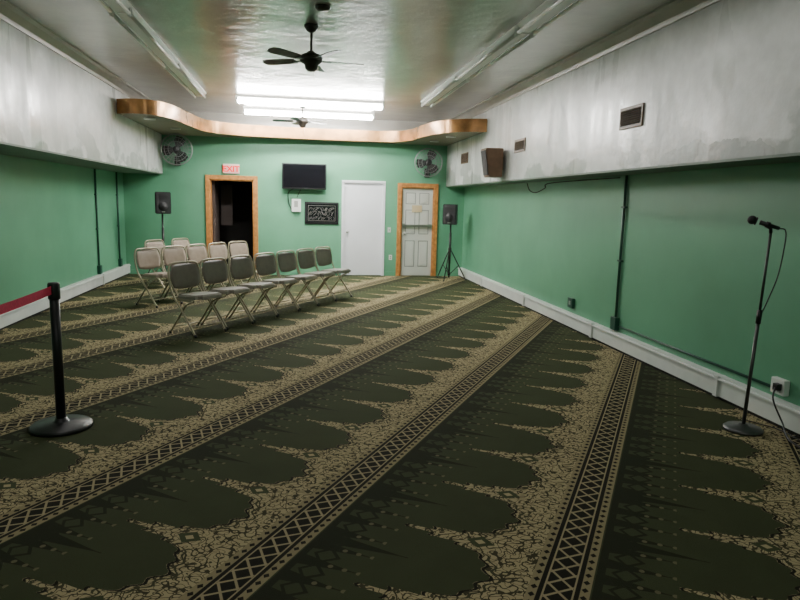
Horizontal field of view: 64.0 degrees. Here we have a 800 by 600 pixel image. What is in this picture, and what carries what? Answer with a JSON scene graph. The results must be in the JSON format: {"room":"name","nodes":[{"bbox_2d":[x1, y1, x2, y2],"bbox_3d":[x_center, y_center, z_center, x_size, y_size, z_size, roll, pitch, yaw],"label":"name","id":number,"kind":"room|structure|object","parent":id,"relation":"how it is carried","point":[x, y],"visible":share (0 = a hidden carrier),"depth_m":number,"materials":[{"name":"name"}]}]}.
{"room":"mosque","nodes":[
{"label":"mosque","id":0,"kind":"room"},
{"bbox_2d":[0,154,125,304],"bbox_3d":[-4.415,-0.931,4.991,0.150,3.320,16.400,0,9,-9],"label":"wall","id":1,"kind":"structure","parent":0,"point":[48,232],"depth_m":9.24,"materials":[{"name":"green paint"}]},
{"bbox_2d":[0,264,130,329],"bbox_3d":[-4.336,0.604,5.244,0.088,0.213,16.400,0,9,-9],"label":"baseboard","id":2,"kind":"structure","parent":1,"relation":"attached to","point":[74,290],"depth_m":9.65,"materials":[{"name":"white"}]},
{"bbox_2d":[94,169,102,273],"bbox_3d":[-5.307,-1.368,11.236,0.054,1.830,0.120,0,9,-9],"label":"conduit pipe","id":3,"kind":"object","parent":1,"relation":"attached to","point":[99,267],"visible":1,"depth_m":11.23,"materials":[{"name":"green"}]},
{"bbox_2d":[115,172,122,266],"bbox_3d":[-5.517,-1.574,12.553,0.054,1.830,0.120,0,9,-9],"label":"conduit pipe","id":4,"kind":"object","parent":1,"relation":"attached to","point":[120,260],"visible":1,"depth_m":12.56,"materials":[{"name":"green"}]},
{"bbox_2d":[0,19,162,173],"bbox_3d":[-3.936,-1.944,4.909,0.770,1.270,16.400,0,9,-9],"label":"soffit","id":5,"kind":"structure","parent":0,"point":[52,109],"depth_m":7.58,"materials":[{"name":"white paint"}]},
{"bbox_2d":[0,0,151,99],"bbox_3d":[-3.478,-2.507,4.894,0.130,0.130,16.400,0,9,-9],"label":"trim","id":6,"kind":"structure","parent":5,"relation":"attached to","point":[12,15],"depth_m":7.27,"materials":[{"name":"paint"}]},
{"bbox_2d":[212,180,252,271],"bbox_3d":[-3.667,-1.808,14.430,1.900,2.350,1.740,0,9,-9],"label":"doorway","id":7,"kind":"structure","parent":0,"point":[232,201],"depth_m":15.11,"materials":[{"name":"black"}]},
{"bbox_2d":[123,111,464,275],"bbox_3d":[-2.113,-2.190,13.640,7.120,3.320,0.150,0,9,-9],"label":"wall","id":8,"kind":"structure","parent":0,"point":[280,228],"depth_m":13.48,"materials":[{"name":"green paint"}]},
{"bbox_2d":[160,133,192,165],"bbox_3d":[-4.462,-3.000,12.792,0.620,0.620,0.476,-1,9,-16],"label":"wall fan","id":9,"kind":"object","parent":8,"relation":"attached to","point":[181,156],"visible":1,"depth_m":12.65,"materials":[{"name":"grey"}]},
{"bbox_2d":[205,175,257,270],"bbox_3d":[-3.528,-1.571,13.493,1.060,2.070,0.185,0,9,-9],"label":"door frame","id":10,"kind":"structure","parent":8,"relation":"in","point":[208,178],"depth_m":13.34,"materials":[{"name":"orange wood"}]},
{"bbox_2d":[223,164,239,173],"bbox_3d":[-3.487,-2.714,13.232,0.336,0.190,0.057,0,9,-9],"label":"exit sign","id":11,"kind":"object","parent":8,"relation":"attached to","point":[227,168],"visible":1,"depth_m":13.21,"materials":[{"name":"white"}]},
{"bbox_2d":[131,270,457,275],"bbox_3d":[-2.140,-0.582,13.802,6.940,0.090,0.015,0,9,-9],"label":"baseboard","id":12,"kind":"structure","parent":8,"relation":"attached to","point":[132,271],"depth_m":13.78,"materials":[{"name":"green paint"}]},
{"bbox_2d":[288,189,300,211],"bbox_3d":[-2.234,-2.118,13.521,0.276,0.507,0.064,0,9,-9],"label":"box","id":13,"kind":"object","parent":8,"relation":"attached to","point":[296,203],"visible":0.85,"depth_m":13.52,"materials":[{"name":"grey plastic"}]},
{"bbox_2d":[282,163,326,196],"bbox_3d":[-2.006,-2.499,13.415,0.920,0.709,0.224,0,9,-9],"label":"wall tv","id":14,"kind":"object","parent":8,"relation":"attached to","point":[300,176],"visible":1,"depth_m":13.31,"materials":[{"name":"black plastic"}]},
{"bbox_2d":[305,202,338,224],"bbox_3d":[-1.672,-1.854,13.664,0.720,0.470,0.039,0,9,-9],"label":"calligraphy","id":15,"kind":"object","parent":8,"relation":"attached to","point":[315,212],"visible":1,"depth_m":13.65,"materials":[{"name":"black plastic"}]},
{"bbox_2d":[341,180,385,275],"bbox_3d":[-0.808,-1.557,13.931,0.940,2.045,0.180,0,9,-9],"label":"door","id":16,"kind":"structure","parent":8,"relation":"in","point":[363,202],"depth_m":13.89,"materials":[{"name":"white paint"}]},
{"bbox_2d":[396,183,438,275],"bbox_3d":[0.362,-1.544,14.117,0.900,2.020,0.185,0,9,-9],"label":"door","id":17,"kind":"structure","parent":8,"relation":"in","point":[417,206],"depth_m":14.07,"materials":[{"name":"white wood"}]},
{"bbox_2d":[414,148,442,177],"bbox_3d":[0.598,-2.919,13.621,0.600,0.600,0.476,1,9,-2],"label":"wall fan","id":18,"kind":"object","parent":8,"relation":"attached to","point":[431,168],"visible":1,"depth_m":13.49,"materials":[{"name":"grey"}]},
{"bbox_2d":[7,0,670,121],"bbox_3d":[-0.784,-2.619,5.306,7.520,0.100,16.800,0,9,-9],"label":"ceiling","id":19,"kind":"structure","parent":0,"point":[408,49],"depth_m":7.07,"materials":[{"name":"paint"}]},
{"bbox_2d":[96,0,131,15],"bbox_3d":[-2.360,-2.457,4.650,0.200,0.100,2.420,0,9,-9],"label":"fluorescent light fixture","id":20,"kind":"object","parent":19,"relation":"attached to","point":[123,6],"visible":1,"depth_m":5.66,"materials":[{"name":"white metal"}]},
{"bbox_2d":[110,6,179,69],"bbox_3d":[-2.740,-2.829,7.031,0.200,0.100,2.420,0,9,-9],"label":"fluorescent light fixture","id":21,"kind":"object","parent":19,"relation":"attached to","point":[135,21],"visible":0.85,"depth_m":6.73,"materials":[{"name":"white metal"}]},
{"bbox_2d":[165,62,205,98],"bbox_3d":[-3.119,-3.201,9.413,0.200,0.100,2.420,0,9,-9],"label":"fluorescent light fixture","id":22,"kind":"object","parent":19,"relation":"attached to","point":[184,77],"visible":0.89,"depth_m":9.22,"materials":[{"name":"white metal"}]},
{"bbox_2d":[272,106,326,134],"bbox_3d":[-1.818,-3.286,11.650,0.995,0.540,1.027,0,9,-9],"label":"ceiling fan","id":23,"kind":"object","parent":19,"relation":"hanging from","point":[302,121],"depth_m":11.59,"materials":[{"name":"white metal"}]},
{"bbox_2d":[116,98,486,145],"bbox_3d":[-1.629,-3.178,11.738,5.915,0.232,3.408,0,9,-9],"label":"valance","id":24,"kind":"object","parent":19,"relation":"hanging from","point":[163,118],"visible":1,"depth_m":12.19,"materials":[{"name":"paint"}]},
{"bbox_2d":[243,106,374,119],"bbox_3d":[-1.748,-3.605,12.375,2.500,0.125,0.220,0,9,-9],"label":"fluorescent fixture","id":25,"kind":"object","parent":19,"relation":"attached to","point":[253,110],"visible":1,"depth_m":12.32,"materials":[{"name":"white plastic"}]},
{"bbox_2d":[235,94,383,109],"bbox_3d":[-1.523,-3.384,10.960,2.500,0.125,0.220,0,9,-9],"label":"fluorescent fixture","id":26,"kind":"object","parent":19,"relation":"attached to","point":[239,98],"visible":1,"depth_m":10.90,"materials":[{"name":"white plastic"}]},
{"bbox_2d":[263,23,364,84],"bbox_3d":[-0.861,-2.451,6.417,1.034,0.570,1.040,0,9,-9],"label":"ceiling fan","id":27,"kind":"object","parent":19,"relation":"hanging from","point":[311,60],"depth_m":6.33,"materials":[{"name":"black metal"}]},
{"bbox_2d":[315,4,330,11],"bbox_3d":[-0.690,-2.610,5.732,0.140,0.040,0.140,0,9,-9],"label":"smoke detector","id":28,"kind":"object","parent":19,"relation":"attached to","point":[320,7],"visible":1,"depth_m":5.69,"materials":[{"name":"black plastic"}]},
{"bbox_2d":[421,74,467,107],"bbox_3d":[0.643,-3.160,9.762,0.200,0.100,2.420,0,9,-9],"label":"fluorescent light fixture","id":29,"kind":"object","parent":19,"relation":"attached to","point":[449,84],"visible":0.87,"depth_m":9.54,"materials":[{"name":"white metal"}]},
{"bbox_2d":[455,25,533,81],"bbox_3d":[1.022,-2.788,7.381,0.200,0.100,2.420,0,9,-9],"label":"fluorescent light fixture","id":30,"kind":"object","parent":19,"relation":"attached to","point":[509,38],"visible":0.87,"depth_m":7.09,"materials":[{"name":"white metal"}]},
{"bbox_2d":[516,0,585,36],"bbox_3d":[1.402,-2.416,5.000,0.200,0.100,2.420,0,9,-9],"label":"fluorescent light fixture","id":31,"kind":"object","parent":19,"relation":"attached to","point":[547,9],"visible":1,"depth_m":5.62,"materials":[{"name":"white metal"}]},
{"bbox_2d":[0,274,799,599],"bbox_3d":[-0.868,0.761,5.821,7.520,0.100,16.800,0,9,-9],"label":"floor","id":32,"kind":"structure","parent":0,"point":[403,437],"depth_m":4.01,"materials":[{"name":"carpet"}]},
{"bbox_2d":[28,282,93,437],"bbox_3d":[-2.338,0.382,4.370,0.400,1.015,0.400,0,9,-9],"label":"stanchion","id":33,"kind":"object","parent":32,"relation":"on","point":[60,425],"visible":0.98,"depth_m":4.35,"materials":[{"name":"black plastic"}]},
{"bbox_2d":[0,286,50,314],"bbox_3d":[-2.247,0.110,3.230,0.002,0.086,2.097,1,9,-4],"label":"strap","id":34,"kind":"object","parent":33,"relation":"attached to","point":[17,303],"visible":1,"depth_m":3.92,"materials":[{"name":"red fabric"}]},
{"bbox_2d":[144,239,167,288],"bbox_3d":[-4.172,-0.637,11.335,0.507,0.847,0.502,5,9,23],"label":"folding chair","id":35,"kind":"object","parent":32,"relation":"on","point":[157,243],"visible":0.38,"depth_m":11.36,"materials":[{"name":"beige metal"}]},
{"bbox_2d":[134,247,182,307],"bbox_3d":[-3.599,-0.347,9.526,0.507,0.847,0.502,6,10,27],"label":"folding chair","id":36,"kind":"object","parent":32,"relation":"on","point":[148,258],"visible":0.91,"depth_m":9.51,"materials":[{"name":"beige metal"}]},
{"bbox_2d":[148,192,170,272],"bbox_3d":[-4.614,-1.256,12.512,0.659,1.690,0.583,-3,10,-29],"label":"speaker","id":37,"kind":"object","parent":32,"relation":"on","point":[162,199],"visible":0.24,"depth_m":12.38},
{"bbox_2d":[171,238,189,260],"bbox_3d":[-3.929,-0.728,11.975,0.507,0.847,0.502,5,9,23],"label":"folding chair","id":38,"kind":"object","parent":32,"relation":"on","point":[180,241],"visible":0.34,"depth_m":12.03,"materials":[{"name":"beige metal"}]},
{"bbox_2d":[161,245,205,299],"bbox_3d":[-3.387,-0.417,10.019,0.507,0.847,0.502,6,10,30],"label":"folding chair","id":39,"kind":"object","parent":32,"relation":"on","point":[173,254],"visible":0.59,"depth_m":10.06,"materials":[{"name":"beige metal"}]},
{"bbox_2d":[167,260,226,337],"bbox_3d":[-2.413,-0.027,7.614,0.507,0.847,0.502,6,10,29],"label":"folding chair","id":40,"kind":"object","parent":32,"relation":"on","point":[185,275],"visible":1,"depth_m":7.60,"materials":[{"name":"beige metal"}]},
{"bbox_2d":[185,244,227,294],"bbox_3d":[-3.176,-0.486,10.510,0.507,0.847,0.502,6,10,25],"label":"folding chair","id":41,"kind":"object","parent":32,"relation":"on","point":[195,253],"visible":0.46,"depth_m":10.56,"materials":[{"name":"beige metal"}]},
{"bbox_2d":[207,242,242,294],"bbox_3d":[-2.965,-0.556,11.002,0.507,0.847,0.502,6,10,25],"label":"folding chair","id":42,"kind":"object","parent":32,"relation":"on","point":[217,249],"visible":0.56,"depth_m":11.05,"materials":[{"name":"beige metal"}]},
{"bbox_2d":[199,257,253,329],"bbox_3d":[-2.196,-0.098,8.120,0.507,0.847,0.502,6,10,27],"label":"folding chair","id":43,"kind":"object","parent":32,"relation":"on","point":[214,271],"visible":0.88,"depth_m":8.12,"materials":[{"name":"beige metal"}]},
{"bbox_2d":[228,241,261,286],"bbox_3d":[-2.753,-0.626,11.495,0.507,0.847,0.502,7,10,31],"label":"folding chair","id":44,"kind":"object","parent":32,"relation":"on","point":[235,248],"visible":0.47,"depth_m":11.57,"materials":[{"name":"beige metal"}]},
{"bbox_2d":[228,255,277,322],"bbox_3d":[-1.979,-0.170,8.625,0.507,0.847,0.502,6,10,27],"label":"folding chair","id":45,"kind":"object","parent":32,"relation":"on","point":[241,267],"visible":0.91,"depth_m":8.62,"materials":[{"name":"beige metal"}]},
{"bbox_2d":[253,252,299,315],"bbox_3d":[-1.761,-0.241,9.131,0.507,0.847,0.502,6,10,27],"label":"folding chair","id":46,"kind":"object","parent":32,"relation":"on","point":[265,264],"visible":0.94,"depth_m":9.13,"materials":[{"name":"beige metal"}]},
{"bbox_2d":[275,250,318,309],"bbox_3d":[-1.544,-0.313,9.636,0.507,0.847,0.502,6,10,26],"label":"folding chair","id":47,"kind":"object","parent":32,"relation":"on","point":[287,262],"visible":0.94,"depth_m":9.64,"materials":[{"name":"beige metal"}]},
{"bbox_2d":[296,248,336,304],"bbox_3d":[-1.327,-0.384,10.142,0.507,0.847,0.502,6,10,28],"label":"folding chair","id":48,"kind":"object","parent":32,"relation":"on","point":[306,259],"visible":0.9,"depth_m":10.16,"materials":[{"name":"beige metal"}]},
{"bbox_2d":[314,246,352,298],"bbox_3d":[-1.109,-0.456,10.648,0.507,0.847,0.502,6,10,27],"label":"folding chair","id":49,"kind":"object","parent":32,"relation":"on","point":[323,255],"visible":0.87,"depth_m":10.68,"materials":[{"name":"beige metal"}]},
{"bbox_2d":[437,204,465,281],"bbox_3d":[1.032,-1.203,13.422,0.659,1.590,0.583,4,9,19],"label":"speaker","id":50,"kind":"object","parent":32,"relation":"on","point":[450,211],"visible":1,"depth_m":13.33},
{"bbox_2d":[722,216,799,440],"bbox_3d":[2.742,0.297,3.913,0.419,1.571,1.736,0,9,-9],"label":"microphone stand","id":51,"kind":"object","parent":32,"relation":"on","point":[743,428],"visible":1,"depth_m":4.62,"materials":[{"name":"black metal"}]},
{"bbox_2d":[446,0,799,186],"bbox_3d":[2.507,-1.897,5.943,0.420,1.355,16.400,0,9,-9],"label":"soffit","id":52,"kind":"structure","parent":0,"point":[718,85],"depth_m":5.57,"materials":[{"name":"white paint"}]},
{"bbox_2d":[461,152,467,163],"bbox_3d":[1.246,-2.751,12.423,0.027,0.200,0.500,0,9,-9],"label":"wall vent","id":53,"kind":"object","parent":52,"relation":"attached to","point":[464,157],"visible":1,"depth_m":12.39,"materials":[{"name":"black metal"}]},
{"bbox_2d":[481,148,503,177],"bbox_3d":[1.462,-2.158,10.091,0.334,0.440,0.378,0,9,-9],"label":"wall speaker","id":54,"kind":"object","parent":52,"relation":"attached to","point":[492,158],"visible":1,"depth_m":9.93,"materials":[{"name":"brown wood"}]},
{"bbox_2d":[514,137,525,152],"bbox_3d":[1.740,-2.252,9.326,0.027,0.190,0.450,0,9,-9],"label":"wall vent","id":55,"kind":"object","parent":52,"relation":"attached to","point":[519,145],"visible":1,"depth_m":9.28,"materials":[{"name":"black"}]},
{"bbox_2d":[449,0,720,119],"bbox_3d":[2.250,-2.503,5.808,0.130,0.130,16.400,0,9,-9],"label":"trim","id":56,"kind":"structure","parent":52,"relation":"attached to","point":[673,11],"depth_m":6.69,"materials":[{"name":"paint"}]},
{"bbox_2d":[619,103,644,130],"bbox_3d":[2.237,-1.774,6.206,0.027,0.210,0.440,0,9,-9],"label":"wall vent","id":57,"kind":"object","parent":52,"relation":"attached to","point":[631,116],"visible":1,"depth_m":6.17,"materials":[{"name":"black"}]},
{"bbox_2d":[462,162,799,405],"bbox_3d":[2.764,-0.926,6.136,0.150,3.320,16.400,0,9,-9],"label":"wall","id":58,"kind":"structure","parent":0,"point":[693,264],"depth_m":6.30,"materials":[{"name":"green paint"}]},
{"bbox_2d":[567,297,574,307],"bbox_3d":[2.280,0.037,8.540,0.044,0.130,0.150,0,9,-9],"label":"junction box","id":59,"kind":"object","parent":58,"relation":"attached to","point":[571,301],"visible":1,"depth_m":8.48,"materials":[{"name":"green"}]},
{"bbox_2d":[527,177,619,192],"bbox_3d":[2.235,-1.550,8.722,0.054,0.163,3.003,0,9,-9],"label":"cable","id":60,"kind":"object","parent":58,"relation":"attached to","point":[615,177],"visible":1,"depth_m":8.51,"materials":[{"name":"black plastic"}]},
{"bbox_2d":[610,175,627,330],"bbox_3d":[2.485,-0.520,7.231,0.054,1.745,0.120,0,9,-9],"label":"conduit pipe","id":61,"kind":"object","parent":58,"relation":"attached to","point":[614,320],"visible":1,"depth_m":7.24,"materials":[{"name":"green"}]},
{"bbox_2d":[458,267,799,436],"bbox_3d":[2.608,0.614,6.352,0.088,0.203,16.400,0,9,-9],"label":"baseboard","id":62,"kind":"structure","parent":58,"relation":"attached to","point":[731,391],"depth_m":6.24,"materials":[{"name":"white"}]},
{"bbox_2d":[618,326,770,386],"bbox_3d":[2.678,0.484,6.097,0.024,0.024,2.400,0,9,-9],"label":"cable","id":63,"kind":"object","parent":58,"relation":"attached to","point":[624,328],"visible":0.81,"depth_m":5.80,"materials":[{"name":"green plastic"}]},
{"bbox_2d":[770,376,799,447],"bbox_3d":[2.760,0.915,3.889,0.131,0.364,2.099,2,9,4],"label":"outlet box","id":64,"kind":"object","parent":58,"relation":"attached to","point":[780,386],"visible":1,"depth_m":4.77,"materials":[{"name":"grey plastic"}]}
]}

